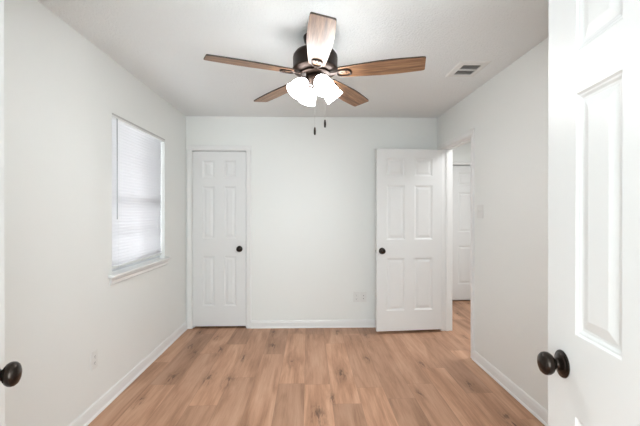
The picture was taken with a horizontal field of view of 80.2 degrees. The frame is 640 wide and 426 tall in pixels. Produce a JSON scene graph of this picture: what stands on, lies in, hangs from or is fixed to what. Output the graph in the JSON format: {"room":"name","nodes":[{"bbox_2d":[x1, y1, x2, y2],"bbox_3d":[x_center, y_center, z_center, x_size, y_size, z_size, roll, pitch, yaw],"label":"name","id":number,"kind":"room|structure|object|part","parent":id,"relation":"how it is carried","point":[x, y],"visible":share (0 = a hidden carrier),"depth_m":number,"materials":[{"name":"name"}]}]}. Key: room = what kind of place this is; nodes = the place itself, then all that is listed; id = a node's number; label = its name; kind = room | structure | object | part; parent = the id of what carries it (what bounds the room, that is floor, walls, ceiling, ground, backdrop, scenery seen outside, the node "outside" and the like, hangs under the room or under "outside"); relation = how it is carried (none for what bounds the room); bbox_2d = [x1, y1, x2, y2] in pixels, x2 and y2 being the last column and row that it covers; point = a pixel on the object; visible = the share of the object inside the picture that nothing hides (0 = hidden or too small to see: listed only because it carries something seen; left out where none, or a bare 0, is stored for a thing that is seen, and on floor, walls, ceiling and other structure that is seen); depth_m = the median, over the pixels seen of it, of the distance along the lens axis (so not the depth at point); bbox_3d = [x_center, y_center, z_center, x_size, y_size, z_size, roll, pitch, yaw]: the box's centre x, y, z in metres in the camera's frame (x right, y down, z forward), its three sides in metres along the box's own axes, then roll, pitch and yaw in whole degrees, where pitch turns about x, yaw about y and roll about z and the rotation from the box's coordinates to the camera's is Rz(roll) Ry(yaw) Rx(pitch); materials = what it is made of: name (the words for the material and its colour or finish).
{"room":"empty bedroom","nodes":[
{"label":"empty bedroom","id":0,"kind":"room"},
{"bbox_2d":[4,0,185,425],"bbox_3d":[-1.529,0.117,1.666,0.140,2.440,7.820,0,0,-2],"label":"wall","id":1,"kind":"structure","parent":0,"point":[62,92],"depth_m":2.23,"materials":[{"name":"paint"}]},
{"bbox_2d":[91,349,97,370],"bbox_3d":[-1.478,0.962,2.489,0.009,0.118,0.074,0,0,-2],"label":"wall outlet","id":2,"kind":"object","parent":1,"relation":"attached to","point":[94,355],"visible":1,"depth_m":2.48,"materials":[{"name":"white plastic"}]},
{"bbox_2d":[69,321,187,425],"bbox_3d":[-1.468,1.290,2.344,0.021,0.088,4.044,0,0,-2],"label":"baseboard","id":3,"kind":"structure","parent":1,"relation":"attached to","point":[97,407],"depth_m":2.88,"materials":[{"name":"paint"}]},
{"bbox_2d":[112,113,164,268],"bbox_3d":[-1.524,-0.151,3.217,0.057,1.136,0.992,0,0,-2],"label":"window blind","id":4,"kind":"object","parent":1,"relation":"attached to","point":[136,151],"visible":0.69,"depth_m":3.15,"materials":[{"name":"white plastic"}]},
{"bbox_3d":[-1.538,0.401,3.219,0.022,0.016,0.986,0,0,-2],"label":"rail","id":5,"kind":"part","parent":4,"relation":"part of","materials":[{"name":"white plastic"}]},
{"bbox_2d":[108,256,170,285],"bbox_3d":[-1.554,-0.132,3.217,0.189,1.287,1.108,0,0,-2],"label":"window sill","id":6,"kind":"structure","parent":1,"relation":"in","point":[122,273],"depth_m":3.10,"materials":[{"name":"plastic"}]},
{"bbox_3d":[-1.607,-0.169,3.215,0.075,1.212,1.108,0,0,-2],"label":"frame","id":7,"kind":"part","parent":6,"relation":"part of","materials":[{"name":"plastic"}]},
{"bbox_2d":[38,0,548,117],"bbox_3d":[0.723,-1.164,1.728,4.767,0.120,8.034,0,0,-2],"label":"ceiling","id":8,"kind":"structure","parent":0,"point":[164,44],"depth_m":2.49,"materials":[{"name":"white paint"}]},
{"bbox_2d":[204,12,425,134],"bbox_3d":[0.017,-0.793,2.360,1.234,0.638,1.294,0,0,14],"label":"ceiling fan","id":9,"kind":"object","parent":8,"relation":"hanging from","point":[315,62],"visible":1,"depth_m":2.27,"materials":[{"name":"brown wood"}]},
{"bbox_3d":[-0.408,-0.871,2.222,0.515,0.009,0.140,1,9,-22],"label":"blade","id":10,"kind":"part","parent":9,"relation":"part of","materials":[{"name":"brown wood"}]},
{"bbox_3d":[-0.291,-0.854,2.686,0.140,0.009,0.515,-13,7,-39],"label":"blade","id":11,"kind":"part","parent":9,"relation":"part of","materials":[{"name":"brown wood"}]},
{"bbox_2d":[287,76,308,99],"bbox_3d":[-0.128,-0.776,2.315,0.150,0.161,0.122,0,0,-2],"label":"shade","id":12,"kind":"object","parent":9,"relation":"attached to","point":[297,88],"depth_m":2.31,"materials":[{"name":"white glass"}]},
{"bbox_2d":[298,86,315,105],"bbox_3d":[-0.084,-0.773,2.470,0.121,0.163,0.147,0,0,-2],"label":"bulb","id":13,"kind":"object","parent":9,"relation":"attached to","point":[309,98],"depth_m":2.43,"materials":[{"name":"white glass"}]},
{"bbox_3d":[-0.002,-0.880,1.967,0.140,0.009,0.515,11,-3,-3],"label":"blade","id":14,"kind":"part","parent":9,"relation":"part of","materials":[{"name":"brown wood"}]},
{"bbox_2d":[314,74,333,96],"bbox_3d":[0.025,-0.777,2.273,0.121,0.160,0.153,0,0,-2],"label":"shade","id":15,"kind":"object","parent":9,"relation":"attached to","point":[324,86],"depth_m":2.28,"materials":[{"name":"white glass"}]},
{"bbox_2d":[325,85,342,103],"bbox_3d":[0.069,-0.774,2.424,0.150,0.162,0.120,0,0,-2],"label":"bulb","id":16,"kind":"object","parent":9,"relation":"attached to","point":[336,92],"depth_m":2.38,"materials":[{"name":"white glass"}]},
{"bbox_3d":[0.187,-0.854,2.719,0.140,0.009,0.515,-15,-9,31],"label":"blade","id":17,"kind":"part","parent":9,"relation":"part of","materials":[{"name":"brown wood"}]},
{"bbox_3d":[0.366,-0.870,2.274,0.515,0.009,0.140,-1,-13,14],"label":"blade","id":18,"kind":"part","parent":9,"relation":"part of","materials":[{"name":"brown wood"}]},
{"bbox_2d":[445,61,490,76],"bbox_3d":[1.130,-1.102,2.919,0.226,0.010,0.312,0,0,-2],"label":"ceiling vent","id":19,"kind":"object","parent":8,"relation":"in","point":[463,68],"visible":1,"depth_m":2.90,"materials":[{"name":"white plastic"}]},
{"bbox_2d":[186,116,436,320],"bbox_3d":[-0.084,0.108,4.457,2.912,2.440,0.107,0,0,-2],"label":"wall","id":20,"kind":"structure","parent":0,"point":[313,197],"depth_m":4.40,"materials":[{"name":"paint"}]},
{"bbox_2d":[192,152,245,325],"bbox_3d":[-1.162,0.300,4.364,0.615,2.012,0.094,0,0,-2],"label":"door","id":21,"kind":"structure","parent":20,"relation":"in","point":[219,178],"depth_m":4.38,"materials":[{"name":"paint"}]},
{"bbox_2d":[187,145,250,328],"bbox_3d":[-1.161,0.277,4.419,0.732,2.104,0.122,0,0,-2],"label":"door frame","id":22,"kind":"structure","parent":20,"relation":"attached to","point":[190,148],"depth_m":4.36,"materials":[{"name":"paint"}]},
{"bbox_2d":[251,319,375,328],"bbox_3d":[0.278,1.284,4.407,2.150,0.088,0.021,0,0,-2],"label":"baseboard","id":23,"kind":"structure","parent":20,"relation":"attached to","point":[364,323],"depth_m":4.39,"materials":[{"name":"paint"}]},
{"bbox_2d":[353,292,359,301],"bbox_3d":[0.424,0.977,4.417,0.074,0.118,0.009,0,0,-2],"label":"wall outlet","id":24,"kind":"object","parent":20,"relation":"attached to","point":[356,295],"visible":1,"depth_m":4.42,"materials":[{"name":"white plastic"}]},
{"bbox_2d":[360,292,366,301],"bbox_3d":[0.505,0.977,4.418,0.074,0.118,0.012,0,0,-2],"label":"cable jack","id":25,"kind":"object","parent":20,"relation":"attached to","point":[363,295],"visible":1,"depth_m":4.42,"materials":[{"name":"white plastic"}]},
{"bbox_2d":[88,300,544,425],"bbox_3d":[0.723,1.396,1.736,4.767,0.120,8.034,0,0,-2],"label":"floor","id":26,"kind":"structure","parent":0,"point":[210,375],"depth_m":3.00,"materials":[{"name":"brown wood"}]},
{"bbox_2d":[452,141,470,165],"bbox_3d":[2.163,0.105,5.739,1.441,2.440,0.107,0,0,-2],"label":"wall","id":27,"kind":"structure","parent":0,"point":[463,152],"depth_m":5.68,"materials":[{"name":"paint"}]},
{"bbox_2d":[452,166,470,299],"bbox_3d":[2.340,0.296,5.700,0.754,2.012,0.094,0,0,-2],"label":"door","id":28,"kind":"structure","parent":27,"relation":"in","point":[461,175],"depth_m":5.71,"materials":[{"name":"paint"}]},
{"bbox_2d":[452,161,470,164],"bbox_3d":[2.340,0.275,5.684,0.868,2.099,0.015,0,0,-2],"label":"door frame","id":29,"kind":"structure","parent":27,"relation":"attached to","point":[453,162],"depth_m":5.67,"materials":[{"name":"paint"}]},
{"bbox_2d":[437,37,548,410],"bbox_3d":[1.505,0.116,1.755,0.107,2.440,7.820,0,0,-2],"label":"wall","id":30,"kind":"structure","parent":0,"point":[507,114],"depth_m":2.80,"materials":[{"name":"paint"}]},
{"bbox_2d":[375,148,441,331],"bbox_3d":[0.987,0.296,4.211,0.766,2.003,0.153,0,0,-7],"label":"door","id":31,"kind":"structure","parent":30,"relation":"in","point":[408,251],"depth_m":4.19,"materials":[{"name":"paint"}]},
{"bbox_2d":[439,128,473,357],"bbox_3d":[1.436,0.278,3.895,0.124,2.104,0.890,0,0,-2],"label":"door frame","id":32,"kind":"structure","parent":30,"relation":"attached to","point":[447,151],"depth_m":4.27,"materials":[{"name":"paint"}]},
{"bbox_2d":[477,205,482,217],"bbox_3d":[1.396,-0.013,3.327,0.019,0.118,0.116,0,0,-2],"label":"light switch","id":33,"kind":"object","parent":30,"relation":"attached to","point":[479,207],"visible":1,"depth_m":3.31,"materials":[{"name":"white plastic"}]},
{"bbox_2d":[472,350,547,425],"bbox_3d":[1.436,1.292,1.930,0.021,0.088,3.047,0,0,-2],"label":"baseboard","id":34,"kind":"structure","parent":30,"relation":"attached to","point":[529,403],"depth_m":2.76,"materials":[{"name":"paint"}]},
{"bbox_3d":[0.037,0.120,0.308,2.912,2.440,0.107,0,0,-2],"label":"wall","id":35,"kind":"structure","parent":0,"visible":0},
{"bbox_2d":[0,0,21,425],"bbox_3d":[-0.704,0.310,0.694,0.099,2.012,0.678,0,0,-21],"label":"door","id":36,"kind":"structure","parent":35,"relation":"in","point":[10,374],"depth_m":0.98,"materials":[{"name":"paint"}]},
{"bbox_3d":[-0.770,0.399,0.937,0.053,0.060,0.060,0,0,-21],"label":"knob","id":37,"kind":"part","parent":36,"relation":"part of","materials":[{"name":"brown metal"}]},
{"bbox_2d":[537,0,639,425],"bbox_3d":[0.607,0.310,0.746,0.099,2.012,0.696,0,0,5],"label":"door","id":38,"kind":"structure","parent":35,"relation":"in","point":[591,363],"depth_m":0.88,"materials":[{"name":"paint"}]},
{"bbox_3d":[0.609,0.398,1.007,0.053,0.060,0.060,0,0,6],"label":"knob","id":39,"kind":"part","parent":38,"relation":"part of","materials":[{"name":"brown metal"}]}
]}

